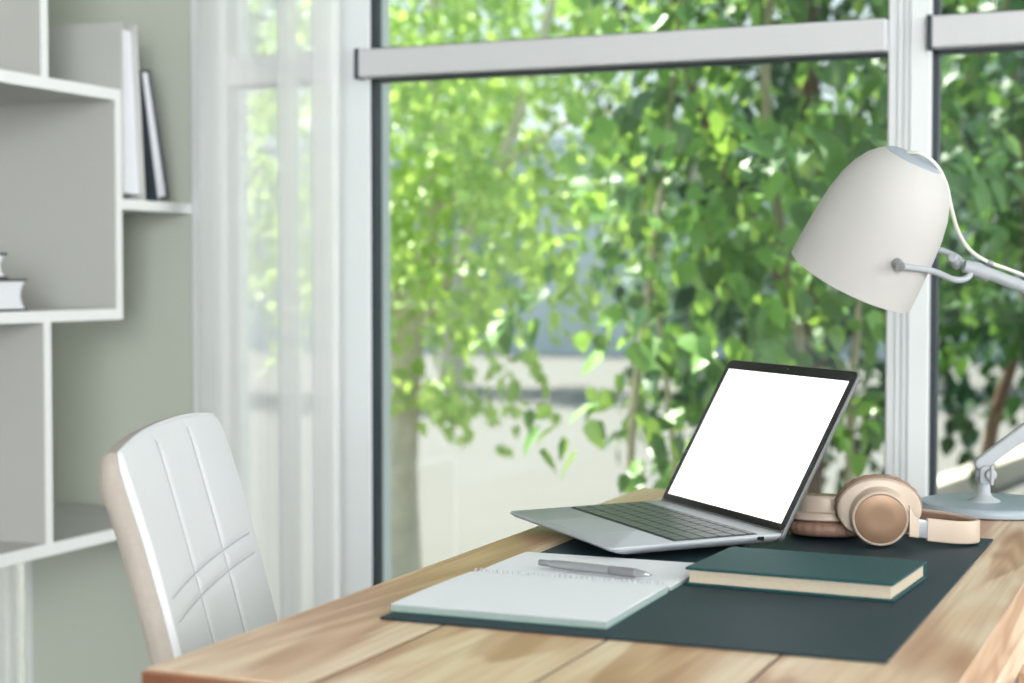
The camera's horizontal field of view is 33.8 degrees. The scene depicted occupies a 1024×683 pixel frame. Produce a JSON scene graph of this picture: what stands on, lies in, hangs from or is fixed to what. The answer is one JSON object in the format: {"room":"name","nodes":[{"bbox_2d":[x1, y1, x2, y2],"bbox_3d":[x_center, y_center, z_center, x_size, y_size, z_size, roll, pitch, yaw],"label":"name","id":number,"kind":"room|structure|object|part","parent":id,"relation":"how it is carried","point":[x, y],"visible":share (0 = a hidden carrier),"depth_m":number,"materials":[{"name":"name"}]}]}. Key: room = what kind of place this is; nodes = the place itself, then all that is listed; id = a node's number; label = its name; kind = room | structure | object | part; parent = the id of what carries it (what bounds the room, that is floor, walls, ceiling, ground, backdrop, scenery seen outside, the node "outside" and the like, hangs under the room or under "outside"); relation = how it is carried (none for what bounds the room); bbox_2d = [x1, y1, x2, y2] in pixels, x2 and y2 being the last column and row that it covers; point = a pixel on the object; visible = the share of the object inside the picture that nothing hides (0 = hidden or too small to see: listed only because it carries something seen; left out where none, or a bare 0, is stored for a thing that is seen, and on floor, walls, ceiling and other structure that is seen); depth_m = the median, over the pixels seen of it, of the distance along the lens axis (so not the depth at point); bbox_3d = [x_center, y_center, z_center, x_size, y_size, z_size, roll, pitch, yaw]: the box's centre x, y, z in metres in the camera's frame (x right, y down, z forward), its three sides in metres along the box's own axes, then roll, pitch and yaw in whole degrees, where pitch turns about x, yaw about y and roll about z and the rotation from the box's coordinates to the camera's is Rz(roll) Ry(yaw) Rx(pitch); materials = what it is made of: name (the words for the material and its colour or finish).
{"room":"home office","nodes":[
{"label":"home office","id":0,"kind":"room"},
{"bbox_2d":[31,0,192,682],"bbox_3d":[1.064,-0.450,2.900,6.700,2.800,0.200,1,2,23],"label":"wall","id":1,"kind":"structure","parent":0,"point":[111,380],"depth_m":3.62,"materials":[{"name":"paint"}]},
{"bbox_2d":[24,560,32,682],"bbox_3d":[-1.458,-0.398,3.889,0.885,2.620,0.120,1,2,23],"label":"window","id":2,"kind":"structure","parent":1,"relation":"in","point":[28,589],"depth_m":3.73,"materials":[{"name":"white metal"}]},
{"bbox_2d":[0,563,18,682],"bbox_3d":[-1.406,-0.390,3.753,0.738,2.585,0.054,1,2,23],"label":"sheer curtain","id":3,"kind":"object","parent":2,"relation":"hanging from","point":[9,637],"visible":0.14,"depth_m":3.65,"materials":[{"name":"fabric"}]},
{"bbox_2d":[190,0,198,412],"bbox_3d":[-0.500,-0.383,3.486,0.349,2.620,0.120,1,2,23],"label":"window","id":4,"kind":"structure","parent":1,"relation":"in","point":[193,3],"depth_m":3.52,"materials":[{"name":"white metal"}]},
{"bbox_2d":[198,0,340,619],"bbox_3d":[-0.486,-0.375,3.355,0.349,2.585,0.082,1,2,23],"label":"sheer curtain","id":5,"kind":"object","parent":4,"relation":"hanging from","point":[269,70],"visible":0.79,"depth_m":3.35,"materials":[{"name":"fabric"}]},
{"bbox_2d":[340,0,909,596],"bbox_3d":[0.183,-0.371,3.198,1.138,2.620,0.121,1,2,23],"label":"window","id":6,"kind":"structure","parent":1,"relation":"in","point":[368,63],"depth_m":3.36,"materials":[{"name":"white metal"}]},
{"bbox_2d":[894,0,907,480],"bbox_3d":[0.681,-0.512,2.938,0.026,2.280,0.026,1,2,23],"label":"chain","id":7,"kind":"object","parent":6,"relation":"hanging from","point":[899,1],"visible":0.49,"depth_m":2.95,"materials":[{"name":"white metal"}]},
{"bbox_2d":[906,0,1023,497],"bbox_3d":[1.287,-0.354,2.734,1.257,2.620,0.121,1,2,23],"label":"window","id":8,"kind":"structure","parent":1,"relation":"in","point":[934,34],"depth_m":2.94,"materials":[{"name":"white metal"}]},
{"bbox_3d":[1.291,-0.354,2.743,1.257,2.620,0.100,1,2,23],"label":"frame","id":9,"kind":"part","parent":8,"relation":"part of","materials":[{"name":"white metal"}]},
{"bbox_3d":[-0.449,1.146,-0.636,6.700,0.120,8.000,1,2,23],"label":"floor","id":10,"kind":"structure","parent":0,"visible":0},
{"bbox_2d":[0,0,190,566],"bbox_3d":[-1.080,-0.154,2.999,0.340,2.200,1.298,1,2,23],"label":"bookshelf","id":11,"kind":"object","parent":10,"relation":"on","point":[62,205],"visible":0.92,"depth_m":3.30,"materials":[{"name":"grey laminate"}]},
{"bbox_2d":[0,279,27,311],"bbox_3d":[-1.012,-0.083,3.027,0.215,0.058,0.169,1,2,23],"label":"book","id":12,"kind":"object","parent":11,"relation":"on","point":[10,289],"visible":1,"depth_m":3.03,"materials":[{"name":"white paper"}]},
{"bbox_2d":[0,253,7,278],"bbox_3d":[-1.024,-0.134,2.991,0.200,0.046,0.146,1,2,23],"label":"book","id":13,"kind":"object","parent":12,"relation":"on","point":[2,276],"visible":1,"depth_m":3.01,"materials":[{"name":"white paper"}]},
{"bbox_3d":[-0.926,-0.270,3.362,0.339,0.406,0.020,1,2,23],"label":"panel","id":14,"kind":"part","parent":11,"relation":"part of","materials":[{"name":"grey laminate"}]},
{"bbox_2d":[48,22,145,199],"bbox_3d":[-0.862,-0.456,3.384,0.246,0.345,0.078,1,2,23],"label":"book","id":15,"kind":"object","parent":11,"relation":"on","point":[100,54],"visible":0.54,"depth_m":3.34,"materials":[{"name":"white paper"}]},
{"bbox_2d":[139,70,168,200],"bbox_3d":[-0.813,-0.417,3.444,0.201,0.263,0.095,1,2,23],"label":"book","id":16,"kind":"object","parent":11,"relation":"on","point":[156,187],"visible":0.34,"depth_m":3.40,"materials":[{"name":"white paper"}]},
{"bbox_2d":[99,412,277,665],"bbox_3d":[-0.101,0.539,1.853,0.606,0.905,0.485,0,2,1],"label":"office chair","id":17,"kind":"object","parent":10,"relation":"on","point":[172,493],"visible":0.84,"depth_m":1.78,"materials":[{"name":"white leather"}]},
{"bbox_2d":[141,488,1023,682],"bbox_3d":[0.228,0.617,1.809,0.604,0.750,1.255,1,2,23],"label":"desk","id":18,"kind":"object","parent":10,"relation":"on","point":[975,633],"visible":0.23,"depth_m":1.41,"materials":[{"name":"brown wood"}]},
{"bbox_2d":[380,531,992,663],"bbox_3d":[0.224,0.242,1.759,0.457,0.002,0.690,1,2,23],"label":"desk mat","id":19,"kind":"object","parent":18,"relation":"on","point":[687,615],"visible":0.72,"depth_m":1.54,"materials":[{"name":"leather"}]},
{"bbox_2d":[390,552,692,628],"bbox_3d":[0.049,0.240,1.673,0.211,0.010,0.340,1,2,22],"label":"notebook","id":20,"kind":"object","parent":19,"relation":"on","point":[516,588],"visible":0.98,"depth_m":1.61,"materials":[{"name":"white paper"}]},
{"bbox_2d":[538,559,651,577],"bbox_3d":[0.085,0.232,1.724,0.134,0.010,0.011,1,3,34],"label":"ballpoint pen","id":21,"kind":"object","parent":20,"relation":"on","point":[557,564],"visible":1,"depth_m":1.72,"materials":[{"name":"silver metal"}]},
{"bbox_2d":[510,360,859,553],"bbox_3d":[0.197,0.131,2.005,0.314,0.201,0.307,-1,2,-21],"label":"laptop","id":22,"kind":"object","parent":19,"relation":"on","point":[756,449],"visible":1,"depth_m":2.00,"materials":[{"name":"grey metal"}]},
{"bbox_3d":[0.293,0.125,2.042,0.108,0.190,0.307,-1,2,-21],"label":"lid","id":23,"kind":"part","parent":22,"relation":"part of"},
{"bbox_2d":[685,547,926,601],"bbox_3d":[0.299,0.234,1.709,0.210,0.018,0.146,1,2,26],"label":"book","id":24,"kind":"object","parent":19,"relation":"on","point":[880,579],"visible":1,"depth_m":1.68,"materials":[{"name":"teal paper"}]},
{"bbox_2d":[788,474,979,545],"bbox_3d":[0.435,0.193,1.980,0.214,0.084,0.148,0,2,0],"label":"headphones","id":25,"kind":"object","parent":19,"relation":"on","point":[878,509],"visible":0.98,"depth_m":1.93,"materials":[{"name":"beige plastic"}]},
{"bbox_2d":[788,493,856,537],"bbox_3d":[0.374,0.207,2.008,0.092,0.053,0.092,1,2,23],"label":"ear cup","id":26,"kind":"object","parent":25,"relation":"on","point":[816,515],"depth_m":1.98,"materials":[{"name":"brown leather"}]},
{"bbox_2d":[833,474,922,545],"bbox_3d":[0.419,0.193,1.937,0.099,0.080,0.065,1,2,23],"label":"ear cup","id":27,"kind":"object","parent":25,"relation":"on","point":[878,509],"depth_m":1.92,"materials":[{"name":"brown leather"}]},
{"bbox_3d":[0.457,0.205,1.913,0.020,0.039,0.005,-2,3,-39],"label":"yoke arm","id":28,"kind":"part","parent":25,"relation":"part of","materials":[{"name":"beige plastic"}]},
{"bbox_2d":[791,146,1023,519],"bbox_3d":[0.615,-0.015,2.225,0.491,0.481,0.206,0,2,0],"label":"desk lamp","id":29,"kind":"object","parent":18,"relation":"on","point":[875,236],"visible":0.99,"depth_m":2.15,"materials":[{"name":"white metal"}]},
{"bbox_3d":[0.468,-0.147,2.214,0.198,0.216,0.192,0,2,0],"label":"lamp shade","id":30,"kind":"part","parent":29,"relation":"part of","materials":[{"name":"white metal"}]},
{"bbox_3d":[0.488,-0.097,2.128,0.014,0.018,0.019,0,2,-10],"label":"pivot knob","id":31,"kind":"part","parent":29,"relation":"part of","materials":[{"name":"grey metal"}]},
{"bbox_3d":[0.671,-0.131,2.212,0.339,0.232,0.048,0,2,-13],"label":"power cord","id":32,"kind":"part","parent":29,"relation":"part of","materials":[{"name":"white plastic"}]},
{"bbox_3d":[0.627,0.196,2.240,0.042,0.033,0.042,0,2,0],"label":"stem","id":33,"kind":"part","parent":29,"relation":"part of","materials":[{"name":"white metal"}]},
{"bbox_3d":[0.631,0.176,2.220,0.015,0.026,0.012,0,2,0],"label":"clamp knob","id":34,"kind":"part","parent":29,"relation":"part of","materials":[{"name":"white metal"}]},
{"bbox_3d":[0.735,0.077,2.236,0.243,0.188,0.013,0,2,0],"label":"arm","id":35,"kind":"part","parent":29,"relation":"part of"},
{"bbox_3d":[0.735,-0.050,2.231,0.232,0.101,0.016,0,2,0],"label":"arm","id":36,"kind":"part","parent":29,"relation":"part of"},
{"bbox_3d":[0.699,0.643,2.243,0.052,0.665,0.052,1,2,23],"label":"leg","id":37,"kind":"part","parent":18,"relation":"part of","materials":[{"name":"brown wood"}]},
{"label":"outside","id":38,"kind":"structure","parent":0,"visible":0},
{"bbox_2d":[18,351,1023,682],"bbox_3d":[7.651,0.096,31.091,70.000,0.200,56.800,1,2,23],"label":"ground","id":39,"kind":"structure","parent":38,"point":[467,497],"depth_m":10.93,"materials":[{"name":"beige concrete"}]},
{"bbox_2d":[390,0,561,387],"bbox_3d":[-0.672,-1.977,17.815,2.275,4.987,2.224,-1,2,-17],"label":"tree","id":40,"kind":"object","parent":39,"relation":"on","point":[459,364],"visible":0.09,"depth_m":17.83,"materials":[{"name":"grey plant"}]},
{"bbox_2d":[390,0,702,578],"bbox_3d":[-0.313,-0.660,5.916,2.532,3.240,1.750,1,2,23],"label":"tree","id":41,"kind":"object","parent":39,"relation":"on","point":[427,297],"visible":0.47,"depth_m":5.58,"materials":[{"name":"green plant"}]},
{"bbox_2d":[577,0,792,392],"bbox_3d":[1.744,-1.984,16.951,2.162,5.066,2.478,1,2,23],"label":"tree","id":42,"kind":"object","parent":39,"relation":"on","point":[665,272],"visible":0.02,"depth_m":16.84,"materials":[{"name":"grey plant"}]},
{"bbox_2d":[390,125,1023,362],"bbox_3d":[4.780,-1.403,24.209,50.000,3.320,0.400,1,2,23],"label":"wall","id":43,"kind":"structure","parent":39,"relation":"on","point":[543,345],"depth_m":25.65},
{"bbox_2d":[469,0,1023,494],"bbox_3d":[0.821,-0.505,4.290,1.731,3.046,1.289,1,2,23],"label":"tree","id":44,"kind":"object","parent":39,"relation":"on","point":[775,333],"visible":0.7,"depth_m":4.24,"materials":[{"name":"green plant"}]},
{"bbox_3d":[0.391,-0.136,4.373,0.198,2.301,0.027,1,2,23],"label":"stem","id":45,"kind":"part","parent":44,"relation":"part of","materials":[{"name":"plant"}]},
{"bbox_3d":[0.393,0.261,4.453,0.047,1.502,0.189,-1,3,-30],"label":"stem","id":46,"kind":"part","parent":44,"relation":"part of","materials":[{"name":"brown plant"}]},
{"bbox_3d":[0.727,-0.284,4.310,0.087,2.603,0.201,-2,3,-37],"label":"stem","id":47,"kind":"part","parent":44,"relation":"part of","materials":[{"name":"plant"}]},
{"bbox_3d":[0.936,0.067,4.288,0.162,1.902,0.078,1,2,23],"label":"stem","id":48,"kind":"part","parent":44,"relation":"part of","materials":[{"name":"brown plant"}]},
{"bbox_2d":[535,0,1023,493],"bbox_3d":[1.452,-0.927,7.037,2.877,4.013,1.879,1,2,27],"label":"tree","id":49,"kind":"object","parent":39,"relation":"on","point":[684,297],"visible":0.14,"depth_m":6.91,"materials":[{"name":"green plant"}]},
{"bbox_2d":[829,0,1022,388],"bbox_3d":[4.375,-1.916,17.997,2.444,4.850,2.221,0,2,0],"label":"tree","id":50,"kind":"object","parent":39,"relation":"on","point":[994,65],"visible":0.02,"depth_m":17.62,"materials":[{"name":"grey plant"}]},
{"bbox_2d":[851,0,1023,492],"bbox_3d":[1.760,-0.278,5.282,1.236,2.525,1.140,-1,2,-13],"label":"tree","id":51,"kind":"object","parent":39,"relation":"on","point":[972,307],"visible":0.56,"depth_m":5.29,"materials":[{"name":"green plant"}]},
{"bbox_3d":[1.594,-0.126,5.456,0.183,2.205,0.090,2,3,43],"label":"stem","id":52,"kind":"part","parent":51,"relation":"part of","materials":[{"name":"brown plant"}]},
{"bbox_2d":[937,446,1023,493],"bbox_3d":[3.153,0.720,10.271,0.140,0.140,5.355,1,3,31],"label":"kerb","id":53,"kind":"object","parent":39,"relation":"on","point":[1009,468],"visible":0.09,"depth_m":9.37,"materials":[{"name":"concrete"}]},
{"bbox_2d":[938,0,1023,428],"bbox_3d":[3.242,-0.785,8.816,2.345,3.342,1.731,1,2,26],"label":"tree","id":54,"kind":"object","parent":39,"relation":"on","point":[955,158],"visible":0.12,"depth_m":9.09,"materials":[{"name":"green plant"}]}
]}

